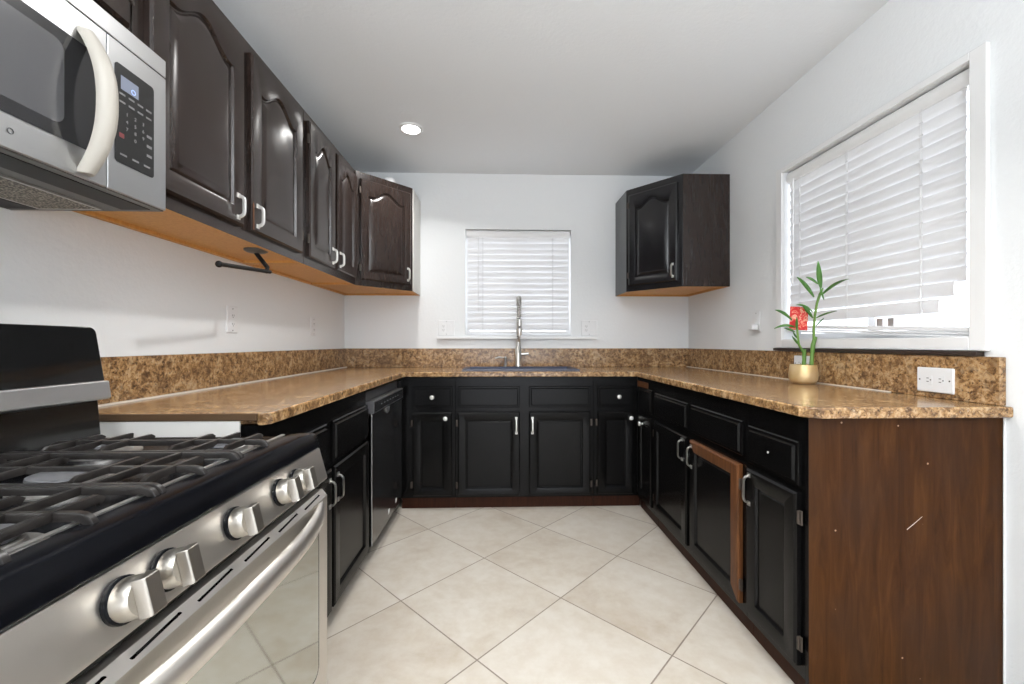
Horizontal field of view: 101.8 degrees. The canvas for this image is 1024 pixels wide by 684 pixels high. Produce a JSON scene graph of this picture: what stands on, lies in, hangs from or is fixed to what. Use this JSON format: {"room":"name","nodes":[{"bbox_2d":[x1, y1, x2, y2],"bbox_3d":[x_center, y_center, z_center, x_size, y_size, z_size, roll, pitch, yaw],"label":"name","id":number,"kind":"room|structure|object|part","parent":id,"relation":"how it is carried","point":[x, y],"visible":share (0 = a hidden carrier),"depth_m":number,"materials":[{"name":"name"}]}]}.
{"room":"kitchen","nodes":[
{"label":"kitchen","id":0,"kind":"room"},
{"bbox_2d":[0,207,343,356],"bbox_3d":[-1.311,-0.128,0.073,0.120,2.510,6.829,0,0,-2],"label":"wall","id":1,"kind":"structure","parent":0,"point":[141,294],"depth_m":1.46,"materials":[{"name":"white paint"}]},
{"bbox_2d":[93,0,134,30],"bbox_3d":[-1.097,-0.943,0.691,0.345,0.396,0.765,0,0,-2],"label":"upper cabinet","id":2,"kind":"object","parent":1,"relation":"attached to","point":[119,10],"visible":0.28,"depth_m":1.02,"materials":[{"name":"brown paint"}]},
{"bbox_2d":[0,0,165,211],"bbox_3d":[-1.045,-0.538,0.693,0.449,0.406,0.762,0,0,-2],"label":"microwave","id":3,"kind":"object","parent":2,"relation":"attached to","point":[83,99],"visible":1,"depth_m":0.86,"materials":[{"name":"silver metal"}]},
{"bbox_3d":[-1.105,-0.337,0.933,0.154,0.004,0.227,0,0,-2],"label":"filter frame","id":4,"kind":"part","parent":3,"relation":"part of","materials":[{"name":"silver metal"}]},
{"bbox_3d":[-0.893,-0.512,0.616,0.023,0.340,0.598,0,0,-2],"label":"door","id":5,"kind":"part","parent":3,"relation":"part of","materials":[{"name":"silver metal"}]},
{"bbox_3d":[-0.860,-0.499,0.866,0.069,0.297,0.038,0,0,-2],"label":"handle","id":6,"kind":"part","parent":3,"relation":"part of","materials":[{"name":"beige plastic"}]},
{"bbox_3d":[-0.905,-0.512,0.998,0.023,0.340,0.161,0,0,-2],"label":"control panel","id":7,"kind":"part","parent":3,"relation":"part of","materials":[{"name":"silver metal"}]},
{"bbox_2d":[73,0,303,263],"bbox_3d":[-1.124,-0.763,1.551,0.345,0.756,0.948,0,0,-2],"label":"upper cabinet","id":8,"kind":"object","parent":1,"relation":"attached to","point":[235,132],"visible":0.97,"depth_m":1.43,"materials":[{"name":"brown paint"}]},
{"bbox_3d":[-0.983,-0.762,1.322,0.021,0.672,0.412,0,0,-2],"label":"door","id":9,"kind":"part","parent":8,"relation":"part of","materials":[{"name":"brown paint"}]},
{"bbox_3d":[-0.965,-0.488,1.486,0.030,0.094,0.016,0,0,-2],"label":"handle","id":10,"kind":"part","parent":8,"relation":"part of","materials":[{"name":"silver metal"}]},
{"bbox_2d":[215,247,271,273],"bbox_3d":[-1.076,-0.331,1.633,0.102,0.130,0.359,0,0,-2],"label":"paper towel holder","id":11,"kind":"object","parent":8,"relation":"attached to","point":[256,251],"visible":0.99,"depth_m":1.73,"materials":[{"name":"grey metal"}]},
{"bbox_3d":[-1.086,-0.388,1.767,0.090,0.016,0.090,0,0,-2],"label":"mounting plate","id":12,"kind":"part","parent":11,"relation":"part of","materials":[{"name":"grey metal"}]},
{"bbox_3d":[-1.063,-0.341,1.773,0.061,0.092,0.035,0,0,-2],"label":"post","id":13,"kind":"part","parent":11,"relation":"part of","materials":[{"name":"black metal"}]},
{"bbox_3d":[-0.968,-0.488,1.606,0.030,0.094,0.016,0,0,-2],"label":"handle","id":14,"kind":"part","parent":8,"relation":"part of","materials":[{"name":"silver metal"}]},
{"bbox_3d":[-0.997,-0.762,1.777,0.021,0.672,0.408,0,0,-2],"label":"door","id":15,"kind":"part","parent":8,"relation":"part of","materials":[{"name":"brown paint"}]},
{"bbox_2d":[98,348,345,404],"bbox_3d":[-1.308,0.119,2.242,0.022,0.151,2.208,0,0,-2],"label":"backsplash","id":16,"kind":"structure","parent":1,"relation":"attached to","point":[129,377],"depth_m":1.71,"materials":[{"name":"brown stone"}]},
{"bbox_2d":[226,306,237,332],"bbox_3d":[-1.306,-0.109,1.945,0.008,0.125,0.080,0,0,-2],"label":"wall outlet","id":17,"kind":"object","parent":1,"relation":"attached to","point":[231,311],"visible":1,"depth_m":1.94,"materials":[{"name":"white plastic"}]},
{"bbox_2d":[245,109,357,284],"bbox_3d":[-1.151,-0.763,2.395,0.345,0.756,0.735,0,0,-2],"label":"upper cabinet","id":18,"kind":"object","parent":1,"relation":"attached to","point":[330,189],"visible":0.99,"depth_m":2.31,"materials":[{"name":"brown paint"}]},
{"bbox_3d":[-1.011,-0.762,2.216,0.021,0.672,0.323,0,0,-2],"label":"door","id":19,"kind":"part","parent":18,"relation":"part of","materials":[{"name":"brown paint"}]},
{"bbox_3d":[-0.992,-0.488,2.336,0.030,0.094,0.016,0,0,-2],"label":"handle","id":20,"kind":"part","parent":18,"relation":"part of","materials":[{"name":"silver metal"}]},
{"bbox_3d":[-0.995,-0.488,2.444,0.030,0.094,0.016,0,0,-2],"label":"handle","id":21,"kind":"part","parent":18,"relation":"part of","materials":[{"name":"silver metal"}]},
{"bbox_3d":[-1.022,-0.762,2.575,0.021,0.672,0.328,0,0,-2],"label":"door","id":22,"kind":"part","parent":18,"relation":"part of","materials":[{"name":"brown paint"}]},
{"bbox_2d":[311,317,315,335],"bbox_3d":[-1.333,-0.110,2.797,0.008,0.122,0.076,0,0,-2],"label":"wall outlet","id":23,"kind":"object","parent":1,"relation":"attached to","point":[313,320],"visible":1,"depth_m":2.79,"materials":[{"name":"white plastic"}]},
{"bbox_2d":[344,172,688,379],"bbox_3d":[0.054,-0.128,3.472,2.823,2.510,0.120,0,0,-2],"label":"wall","id":24,"kind":"structure","parent":0,"point":[451,204],"depth_m":3.41,"materials":[{"name":"white paint"}]},
{"bbox_2d":[313,170,419,295],"bbox_3d":[-1.040,-0.768,3.072,0.610,0.766,0.609,0,0,-2],"label":"upper cabinet","id":25,"kind":"object","parent":24,"relation":"attached to","point":[388,212],"visible":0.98,"depth_m":2.93,"materials":[{"name":"brown paint"}]},
{"bbox_3d":[-0.880,-0.764,2.927,0.021,0.675,0.390,0,0,43],"label":"door","id":26,"kind":"part","parent":25,"relation":"part of","materials":[{"name":"brown paint"}]},
{"bbox_2d":[385,177,395,182],"bbox_3d":[-0.891,-1.179,3.033,0.084,0.055,0.084,0,0,-2],"label":"puck light","id":27,"kind":"object","parent":25,"relation":"on","point":[391,179],"visible":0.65,"depth_m":3.00,"materials":[{"name":"white plastic"}]},
{"bbox_3d":[-0.750,-0.500,3.034,0.032,0.101,0.016,0,0,43],"label":"handle","id":28,"kind":"part","parent":25,"relation":"part of","materials":[{"name":"silver metal"}]},
{"bbox_3d":[-0.742,-0.768,3.243,0.004,0.762,0.285,0,0,-2],"label":"panel","id":29,"kind":"part","parent":25,"relation":"part of","materials":[{"name":"white"}]},
{"bbox_2d":[438,320,454,335],"bbox_3d":[-0.533,-0.123,3.389,0.132,0.126,0.008,0,0,-2],"label":"wall outlet","id":30,"kind":"object","parent":24,"relation":"attached to","point":[445,327],"visible":1,"depth_m":3.39,"materials":[{"name":"white plastic"}]},
{"bbox_2d":[436,335,596,338],"bbox_3d":[0.040,-0.048,3.435,1.305,0.030,0.102,0,0,-2],"label":"trim","id":31,"kind":"structure","parent":24,"relation":"attached to","point":[466,335],"depth_m":3.39,"materials":[{"name":"white wood"}]},
{"bbox_2d":[346,348,686,366],"bbox_3d":[0.056,0.119,3.401,2.822,0.151,0.022,0,0,-2],"label":"backsplash","id":32,"kind":"structure","parent":24,"relation":"attached to","point":[355,357],"depth_m":3.39,"materials":[{"name":"brown stone"}]},
{"bbox_2d":[466,237,568,334],"bbox_3d":[0.049,-0.494,3.506,0.864,0.871,0.037,0,0,-2],"label":"window","id":33,"kind":"structure","parent":24,"relation":"in","point":[466,237],"depth_m":3.48,"materials":[{"name":"white plastic"}]},
{"bbox_2d":[466,230,569,332],"bbox_3d":[0.051,-0.503,3.437,0.852,0.845,0.062,0,0,-2],"label":"window blind","id":34,"kind":"object","parent":33,"relation":"attached to","point":[503,266],"visible":0.94,"depth_m":3.44,"materials":[{"name":"white plastic"}]},
{"bbox_3d":[0.047,-0.089,3.442,0.832,0.016,0.050,0,0,-2],"label":"rail","id":35,"kind":"part","parent":34,"relation":"part of","materials":[{"name":"white plastic"}]},
{"bbox_2d":[581,320,596,335],"bbox_3d":[0.635,-0.123,3.426,0.132,0.126,0.008,0,0,-2],"label":"wall outlet","id":36,"kind":"object","parent":24,"relation":"attached to","point":[588,327],"visible":1,"depth_m":3.42,"materials":[{"name":"white plastic"}]},
{"bbox_2d":[584,324,587,331],"bbox_3d":[0.611,-0.123,3.423,0.032,0.066,0.002,0,0,-2],"label":"receptacle","id":37,"kind":"object","parent":36,"relation":"attached to","point":[585,325],"depth_m":3.42,"materials":[{"name":"white plastic"}]},
{"bbox_2d":[615,174,729,296],"bbox_3d":[1.168,-0.768,3.136,0.616,0.766,0.620,0,0,-2],"label":"upper cabinet","id":38,"kind":"object","parent":24,"relation":"attached to","point":[672,234],"visible":1,"depth_m":2.86,"materials":[{"name":"black paint"}]},
{"bbox_3d":[1.002,-0.764,2.980,0.021,0.675,0.370,0,0,-43],"label":"door","id":39,"kind":"part","parent":38,"relation":"part of","materials":[{"name":"black paint"}]},
{"bbox_3d":[1.093,-0.500,2.849,0.032,0.101,0.016,0,0,-43],"label":"handle","id":40,"kind":"part","parent":38,"relation":"part of","materials":[{"name":"silver metal"}]},
{"bbox_3d":[1.323,-0.768,2.833,0.323,0.764,0.004,0,0,-2],"label":"panel","id":41,"kind":"part","parent":38,"relation":"part of","materials":[{"name":"brown paint"}]},
{"bbox_2d":[213,0,888,175],"bbox_3d":[0.160,-1.423,0.120,3.063,0.080,6.829,0,0,-2],"label":"ceiling","id":42,"kind":"structure","parent":0,"point":[538,87],"depth_m":2.11,"materials":[{"name":"white paint"}]},
{"bbox_2d":[399,122,422,134],"bbox_3d":[-0.651,-1.378,2.681,0.148,0.009,0.148,0,0,-2],"label":"recessed light","id":43,"kind":"object","parent":42,"relation":"in","point":[408,128],"visible":1,"depth_m":2.67,"materials":[{"name":"white plastic"}]},
{"bbox_2d":[327,498,793,683],"bbox_3d":[0.160,1.167,0.120,3.063,0.080,6.829,0,0,-2],"label":"floor","id":44,"kind":"structure","parent":0,"point":[556,594],"depth_m":1.77,"materials":[{"name":"beige tile"}]},
{"bbox_2d":[0,324,326,683],"bbox_3d":[-0.760,0.543,0.698,0.696,1.167,0.758,0,0,-2],"label":"gas range","id":45,"kind":"object","parent":44,"relation":"on","point":[125,558],"visible":1,"depth_m":0.67,"materials":[{"name":"silver metal"}]},
{"bbox_3d":[-0.605,0.233,0.459,0.128,0.016,0.128,0,0,-2],"label":"burner","id":46,"kind":"part","parent":45,"relation":"part of","materials":[{"name":"silver metal"}]},
{"bbox_3d":[-1.057,0.028,0.689,0.052,0.136,0.753,0,0,-2],"label":"display panel","id":47,"kind":"part","parent":45,"relation":"part of","materials":[{"name":"black glass"}]},
{"bbox_3d":[-0.747,0.233,0.699,0.136,0.016,0.136,0,0,-2],"label":"burner","id":48,"kind":"part","parent":45,"relation":"part of","materials":[{"name":"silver metal"}]},
{"bbox_3d":[-0.889,0.233,0.907,0.128,0.016,0.128,0,0,-2],"label":"burner","id":49,"kind":"part","parent":45,"relation":"part of","materials":[{"name":"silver metal"}]},
{"bbox_3d":[-0.457,0.308,0.501,0.038,0.056,0.055,0,0,-2],"label":"knob","id":50,"kind":"part","parent":45,"relation":"part of","materials":[{"name":"silver metal"}]},
{"bbox_2d":[0,433,319,631],"bbox_3d":[-0.751,0.245,0.698,0.542,0.050,0.753,0,0,-2],"label":"cooktop","id":51,"kind":"object","parent":45,"relation":"in","point":[49,563],"depth_m":0.60,"materials":[{"name":"black metal"}]},
{"bbox_3d":[-0.489,0.311,0.706,0.046,0.080,0.745,0,0,-2],"label":"control panel","id":52,"kind":"part","parent":45,"relation":"part of","materials":[{"name":"silver metal"}]},
{"bbox_3d":[-0.459,0.308,0.568,0.038,0.056,0.055,0,0,-2],"label":"knob","id":53,"kind":"part","parent":45,"relation":"part of","materials":[{"name":"silver metal"}]},
{"bbox_3d":[-0.485,0.636,0.697,0.054,0.532,0.721,0,0,-2],"label":"oven door","id":54,"kind":"part","parent":45,"relation":"part of","materials":[{"name":"silver metal"}]},
{"bbox_3d":[-0.629,0.233,0.916,0.116,0.016,0.116,0,0,-2],"label":"burner","id":55,"kind":"part","parent":45,"relation":"part of","materials":[{"name":"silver metal"}]},
{"bbox_3d":[-0.440,0.414,0.689,0.057,0.051,0.691,0,0,-2],"label":"oven handle","id":56,"kind":"part","parent":45,"relation":"part of","materials":[{"name":"silver metal"}]},
{"bbox_3d":[-0.463,0.308,0.714,0.038,0.056,0.055,0,0,-2],"label":"knob","id":57,"kind":"part","parent":45,"relation":"part of","materials":[{"name":"silver metal"}]},
{"bbox_3d":[-0.468,0.308,0.862,0.038,0.056,0.055,0,0,-2],"label":"knob","id":58,"kind":"part","parent":45,"relation":"part of","materials":[{"name":"silver metal"}]},
{"bbox_3d":[-0.470,0.308,0.930,0.038,0.056,0.055,0,0,-2],"label":"knob","id":59,"kind":"part","parent":45,"relation":"part of","materials":[{"name":"silver metal"}]},
{"bbox_2d":[100,390,368,616],"bbox_3d":[-0.981,0.672,1.616,0.617,0.910,0.934,0,0,-2],"label":"base cabinet","id":60,"kind":"object","parent":44,"relation":"on","point":[340,426],"visible":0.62,"depth_m":1.67,"materials":[{"name":"black wood"}]},
{"bbox_3d":[-0.990,0.667,1.152,0.568,0.900,0.007,0,0,-2],"label":"panel","id":61,"kind":"part","parent":60,"relation":"part of","materials":[{"name":"white"}]},
{"bbox_3d":[-0.701,0.392,1.386,0.020,0.165,0.405,0,0,-2],"label":"drawer","id":62,"kind":"part","parent":60,"relation":"part of","materials":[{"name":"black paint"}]},
{"bbox_3d":[-0.701,0.764,1.401,0.021,0.555,0.435,0,0,-2],"label":"door","id":63,"kind":"part","parent":60,"relation":"part of","materials":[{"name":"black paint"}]},
{"bbox_3d":[-0.685,0.577,1.593,0.026,0.116,0.016,0,0,-2],"label":"handle","id":64,"kind":"part","parent":60,"relation":"part of","materials":[{"name":"silver metal"}]},
{"bbox_3d":[-0.687,0.577,1.674,0.026,0.116,0.016,0,0,-2],"label":"handle","id":65,"kind":"part","parent":60,"relation":"part of","materials":[{"name":"silver metal"}]},
{"bbox_3d":[-0.716,0.392,1.868,0.020,0.165,0.435,0,0,-2],"label":"drawer","id":66,"kind":"part","parent":60,"relation":"part of","materials":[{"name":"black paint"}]},
{"bbox_3d":[-0.716,0.764,1.861,0.021,0.555,0.435,0,0,-2],"label":"door","id":67,"kind":"part","parent":60,"relation":"part of","materials":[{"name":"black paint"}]},
{"bbox_2d":[98,348,1012,424],"bbox_3d":[0.091,0.137,2.296,2.822,0.185,2.233,0,0,-2],"label":"countertop","id":68,"kind":"structure","parent":60,"relation":"on","point":[260,387],"depth_m":1.79,"materials":[{"name":"brown stone"}]},
{"bbox_2d":[495,356,506,366],"bbox_3d":[-0.081,0.150,3.300,0.107,0.090,0.044,0,0,-29],"label":"soap dispenser","id":69,"kind":"object","parent":68,"relation":"on","point":[504,358],"visible":0.85,"depth_m":3.30,"materials":[{"name":"silver metal"}]},
{"bbox_2d":[462,366,579,370],"bbox_3d":[0.058,0.289,3.093,0.829,0.212,0.354,0,0,-2],"label":"sink","id":70,"kind":"object","parent":68,"relation":"in","point":[520,368],"visible":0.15,"depth_m":3.13,"materials":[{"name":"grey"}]},
{"bbox_2d":[515,296,528,366],"bbox_3d":[0.079,-0.086,3.237,0.114,0.563,0.227,0,0,-2],"label":"faucet","id":71,"kind":"object","parent":68,"relation":"on","point":[518,354],"visible":0.99,"depth_m":3.29,"materials":[{"name":"silver metal"}]},
{"bbox_3d":[0.053,-0.057,3.221,0.048,0.106,0.197,0,0,-2],"label":"holder arm","id":72,"kind":"part","parent":71,"relation":"part of","materials":[{"name":"silver metal"}]},
{"bbox_2d":[794,355,809,363],"bbox_3d":[1.482,0.105,2.123,0.008,0.080,0.125,0,0,-2],"label":"wall outlet","id":73,"kind":"object","parent":68,"relation":"attached to","point":[797,359],"visible":0.38,"depth_m":2.14,"materials":[{"name":"white plastic"}]},
{"bbox_2d":[774,261,847,383],"bbox_3d":[1.403,-0.093,1.958,0.277,0.576,0.186,0,0,36],"label":"bamboo plant","id":74,"kind":"object","parent":68,"relation":"on","point":[803,373],"visible":1,"depth_m":1.98,"materials":[{"name":"green plant"}]},
{"bbox_3d":[1.399,0.149,2.000,0.121,0.092,0.121,0,0,-2],"label":"pot","id":75,"kind":"part","parent":74,"relation":"part of","materials":[{"name":"gold metal"}]},
{"bbox_2d":[917,367,954,394],"bbox_3d":[1.503,0.132,1.480,0.008,0.088,0.125,0,0,-2],"label":"wall outlet","id":76,"kind":"object","parent":68,"relation":"attached to","point":[937,380],"visible":1,"depth_m":1.47,"materials":[{"name":"white plastic"}]},
{"bbox_2d":[924,375,931,383],"bbox_3d":[1.499,0.132,1.501,0.002,0.033,0.028,0,0,-2],"label":"receptacle","id":77,"kind":"object","parent":76,"relation":"attached to","point":[927,378],"depth_m":1.50,"materials":[{"name":"white plastic"}]},
{"bbox_2d":[936,376,944,385],"bbox_3d":[1.501,0.132,1.459,0.002,0.033,0.028,0,0,-2],"label":"receptacle","id":78,"kind":"object","parent":76,"relation":"attached to","point":[940,380],"depth_m":1.46,"materials":[{"name":"white plastic"}]},
{"bbox_2d":[366,380,402,546],"bbox_3d":[-1.006,0.688,2.445,0.599,0.878,0.716,0,0,-2],"label":"dishwasher","id":79,"kind":"object","parent":44,"relation":"on","point":[384,401],"visible":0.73,"depth_m":2.33,"materials":[{"name":"grey plastic"}]},
{"bbox_2d":[366,380,397,400],"bbox_3d":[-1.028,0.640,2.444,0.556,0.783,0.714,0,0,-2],"label":"control panel","id":80,"kind":"object","parent":79,"relation":"in","point":[373,393],"depth_m":2.38,"materials":[{"name":"grey plastic"}]},
{"bbox_2d":[401,377,455,507],"bbox_3d":[-0.575,0.679,3.076,0.366,0.897,0.612,0,0,-2],"label":"base cabinet","id":81,"kind":"object","parent":44,"relation":"on","point":[428,403],"visible":0.97,"depth_m":2.81,"materials":[{"name":"black wood"}]},
{"bbox_3d":[-0.537,0.750,2.810,0.263,0.565,0.021,0,0,-2],"label":"door","id":82,"kind":"part","parent":81,"relation":"part of","materials":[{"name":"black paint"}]},
{"bbox_3d":[-0.536,0.365,2.811,0.267,0.143,0.020,0,0,-2],"label":"drawer","id":83,"kind":"part","parent":81,"relation":"part of","materials":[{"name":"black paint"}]},
{"bbox_2d":[456,377,592,507],"bbox_3d":[0.080,0.679,3.099,0.942,0.897,0.609,0,0,-2],"label":"base cabinet","id":84,"kind":"object","parent":44,"relation":"on","point":[521,441],"visible":0.97,"depth_m":2.83,"materials":[{"name":"black wood"}]},
{"bbox_3d":[-0.156,0.365,2.822,0.420,0.143,0.020,0,0,-2],"label":"drawer","id":85,"kind":"part","parent":84,"relation":"part of","materials":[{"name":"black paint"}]},
{"bbox_3d":[-0.156,0.752,2.822,0.420,0.570,0.021,0,0,-2],"label":"door","id":86,"kind":"part","parent":84,"relation":"part of","materials":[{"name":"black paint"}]},
{"bbox_3d":[0.139,0.559,2.809,0.016,0.116,0.026,0,0,-2],"label":"handle","id":87,"kind":"part","parent":84,"relation":"part of","materials":[{"name":"silver metal"}]},
{"bbox_3d":[0.327,0.365,2.838,0.420,0.143,0.020,0,0,-2],"label":"drawer","id":88,"kind":"part","parent":84,"relation":"part of","materials":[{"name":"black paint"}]},
{"bbox_3d":[0.326,0.752,2.837,0.418,0.570,0.021,0,0,-2],"label":"door","id":89,"kind":"part","parent":84,"relation":"part of","materials":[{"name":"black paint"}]},
{"bbox_2d":[593,377,639,505],"bbox_3d":[0.715,0.679,3.117,0.328,0.897,0.612,0,0,-2],"label":"base cabinet","id":90,"kind":"object","parent":44,"relation":"on","point":[614,398],"visible":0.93,"depth_m":2.85,"materials":[{"name":"black wood"}]},
{"bbox_3d":[0.706,0.365,2.850,0.246,0.143,0.020,0,0,-2],"label":"drawer","id":91,"kind":"part","parent":90,"relation":"part of","materials":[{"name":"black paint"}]},
{"bbox_3d":[0.706,0.750,2.849,0.246,0.565,0.021,0,0,-2],"label":"door","id":92,"kind":"part","parent":90,"relation":"part of","materials":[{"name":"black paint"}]},
{"bbox_2d":[637,377,658,526],"bbox_3d":[1.148,0.679,2.714,0.664,0.897,0.316,0,0,-2],"label":"base cabinet","id":93,"kind":"object","parent":44,"relation":"on","point":[645,387],"visible":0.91,"depth_m":2.66,"materials":[{"name":"black wood"}]},
{"bbox_3d":[0.856,0.367,2.674,0.020,0.150,0.238,0,0,-2],"label":"drawer","id":94,"kind":"part","parent":93,"relation":"part of","materials":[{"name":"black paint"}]},
{"bbox_3d":[0.855,0.740,2.674,0.021,0.545,0.238,0,0,-2],"label":"door","id":95,"kind":"part","parent":93,"relation":"part of","materials":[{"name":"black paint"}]},
{"bbox_2d":[653,381,753,635],"bbox_3d":[1.169,0.679,2.080,0.661,0.897,0.951,0,0,-2],"label":"base cabinet","id":96,"kind":"object","parent":44,"relation":"on","point":[700,439],"visible":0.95,"depth_m":1.90,"materials":[{"name":"black wood"}]},
{"bbox_3d":[0.868,0.739,2.291,0.021,0.540,0.440,0,0,-2],"label":"door","id":97,"kind":"part","parent":96,"relation":"part of","materials":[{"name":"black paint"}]},
{"bbox_3d":[0.868,0.369,2.291,0.020,0.136,0.440,0,0,-2],"label":"drawer","id":98,"kind":"part","parent":96,"relation":"part of","materials":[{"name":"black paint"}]},
{"bbox_3d":[0.851,0.539,2.112,0.026,0.116,0.016,0,0,-2],"label":"handle","id":99,"kind":"part","parent":96,"relation":"part of","materials":[{"name":"silver metal"}]},
{"bbox_3d":[0.854,0.548,2.010,0.026,0.116,0.016,0,0,-2],"label":"handle","id":100,"kind":"part","parent":96,"relation":"part of","materials":[{"name":"silver metal"}]},
{"bbox_3d":[0.882,0.743,1.829,0.021,0.540,0.416,0,0,-2],"label":"door","id":101,"kind":"part","parent":96,"relation":"part of","materials":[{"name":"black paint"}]},
{"bbox_3d":[0.883,0.369,1.822,0.020,0.136,0.430,0,0,-2],"label":"drawer","id":102,"kind":"part","parent":96,"relation":"part of","materials":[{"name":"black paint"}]},
{"bbox_2d":[742,404,1002,683],"bbox_3d":[1.194,0.679,1.446,0.670,0.897,0.316,0,0,-2],"label":"base cabinet","id":103,"kind":"object","parent":44,"relation":"on","point":[875,545],"visible":0.95,"depth_m":1.29,"materials":[{"name":"black wood"}]},
{"bbox_3d":[0.869,0.543,1.546,0.027,0.121,0.016,0,0,-2],"label":"handle","id":104,"kind":"part","parent":103,"relation":"part of","materials":[{"name":"silver metal"}]},
{"bbox_3d":[0.894,0.742,1.438,0.021,0.543,0.262,0,0,-2],"label":"door","id":105,"kind":"part","parent":103,"relation":"part of","materials":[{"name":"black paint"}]},
{"bbox_3d":[0.895,0.380,1.438,0.020,0.140,0.263,0,0,-2],"label":"drawer","id":106,"kind":"part","parent":103,"relation":"part of","materials":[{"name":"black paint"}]},
{"bbox_2d":[1003,418,1005,683],"bbox_3d":[1.532,0.679,1.294,0.005,0.897,0.007,0,0,-2],"label":"trim","id":107,"kind":"structure","parent":103,"relation":"attached to","point":[1004,419],"depth_m":1.29,"materials":[{"name":"white"}]},
{"bbox_2d":[689,0,1023,683],"bbox_3d":[1.631,-0.128,0.166,0.120,2.510,6.829,0,0,-2],"label":"wall","id":108,"kind":"structure","parent":0,"point":[903,43],"depth_m":1.68,"materials":[{"name":"white paint"}]},
{"bbox_2d":[748,311,760,331],"bbox_3d":[1.470,-0.131,2.541,0.049,0.125,0.075,0,0,-2],"label":"light switch","id":109,"kind":"object","parent":108,"relation":"attached to","point":[756,327],"visible":1,"depth_m":2.52,"materials":[{"name":"white plastic"}]},
{"bbox_2d":[748,325,757,329],"bbox_3d":[1.466,-0.095,2.533,0.042,0.033,0.046,0,0,-2],"label":"night light","id":110,"kind":"object","parent":109,"relation":"attached to","point":[750,327],"depth_m":2.51,"materials":[{"name":"white plastic"}]},
{"bbox_3d":[1.492,-0.131,2.541,0.005,0.125,0.075,0,0,-2],"label":"plate","id":111,"kind":"part","parent":109,"relation":"part of","materials":[{"name":"white plastic"}]},
{"bbox_2d":[687,348,1005,405],"bbox_3d":[1.490,0.119,2.363,0.022,0.151,2.143,0,0,-2],"label":"backsplash","id":112,"kind":"structure","parent":108,"relation":"attached to","point":[978,379],"depth_m":1.70,"materials":[{"name":"brown stone"}]},
{"bbox_2d":[786,68,968,336],"bbox_3d":[1.544,-0.476,1.843,0.062,0.917,0.906,0,0,-2],"label":"window blind","id":113,"kind":"object","parent":108,"relation":"attached to","point":[883,210],"visible":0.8,"depth_m":1.70,"materials":[{"name":"white plastic"}]},
{"bbox_3d":[1.518,-0.473,2.196,0.004,0.807,0.012,0,0,-2],"label":"ladder cord","id":114,"kind":"part","parent":113,"relation":"part of","materials":[{"name":"white fabric"}]},
{"bbox_3d":[1.528,-0.473,1.901,0.004,0.807,0.012,0,0,-2],"label":"ladder cord","id":115,"kind":"part","parent":113,"relation":"part of","materials":[{"name":"white fabric"}]},
{"bbox_3d":[1.549,-0.058,1.847,0.050,0.079,0.886,0,0,-2],"label":"rail","id":116,"kind":"part","parent":113,"relation":"part of","materials":[{"name":"white plastic"}]},
{"bbox_3d":[1.538,-0.473,1.566,0.004,0.807,0.012,0,0,-2],"label":"ladder cord","id":117,"kind":"part","parent":113,"relation":"part of","materials":[{"name":"white fabric"}]},
{"bbox_2d":[773,348,984,355],"bbox_3d":[1.502,0.035,1.848,0.030,0.015,1.000,0,0,-2],"label":"trim","id":118,"kind":"structure","parent":108,"relation":"attached to","point":[919,352],"depth_m":1.61,"materials":[{"name":"black wood"}]},
{"bbox_2d":[798,303,960,338],"bbox_3d":[1.603,-0.479,1.845,0.052,0.919,0.918,0,0,-2],"label":"window","id":119,"kind":"structure","parent":108,"relation":"in","point":[873,321],"depth_m":1.83,"materials":[{"name":"white"}]},
{"bbox_2d":[776,42,990,350],"bbox_3d":[1.509,-0.470,1.839,0.016,0.992,1.014,0,0,-2],"label":"trim","id":120,"kind":"structure","parent":108,"relation":"attached to","point":[979,58],"depth_m":1.37,"materials":[{"name":"white"}]}
]}

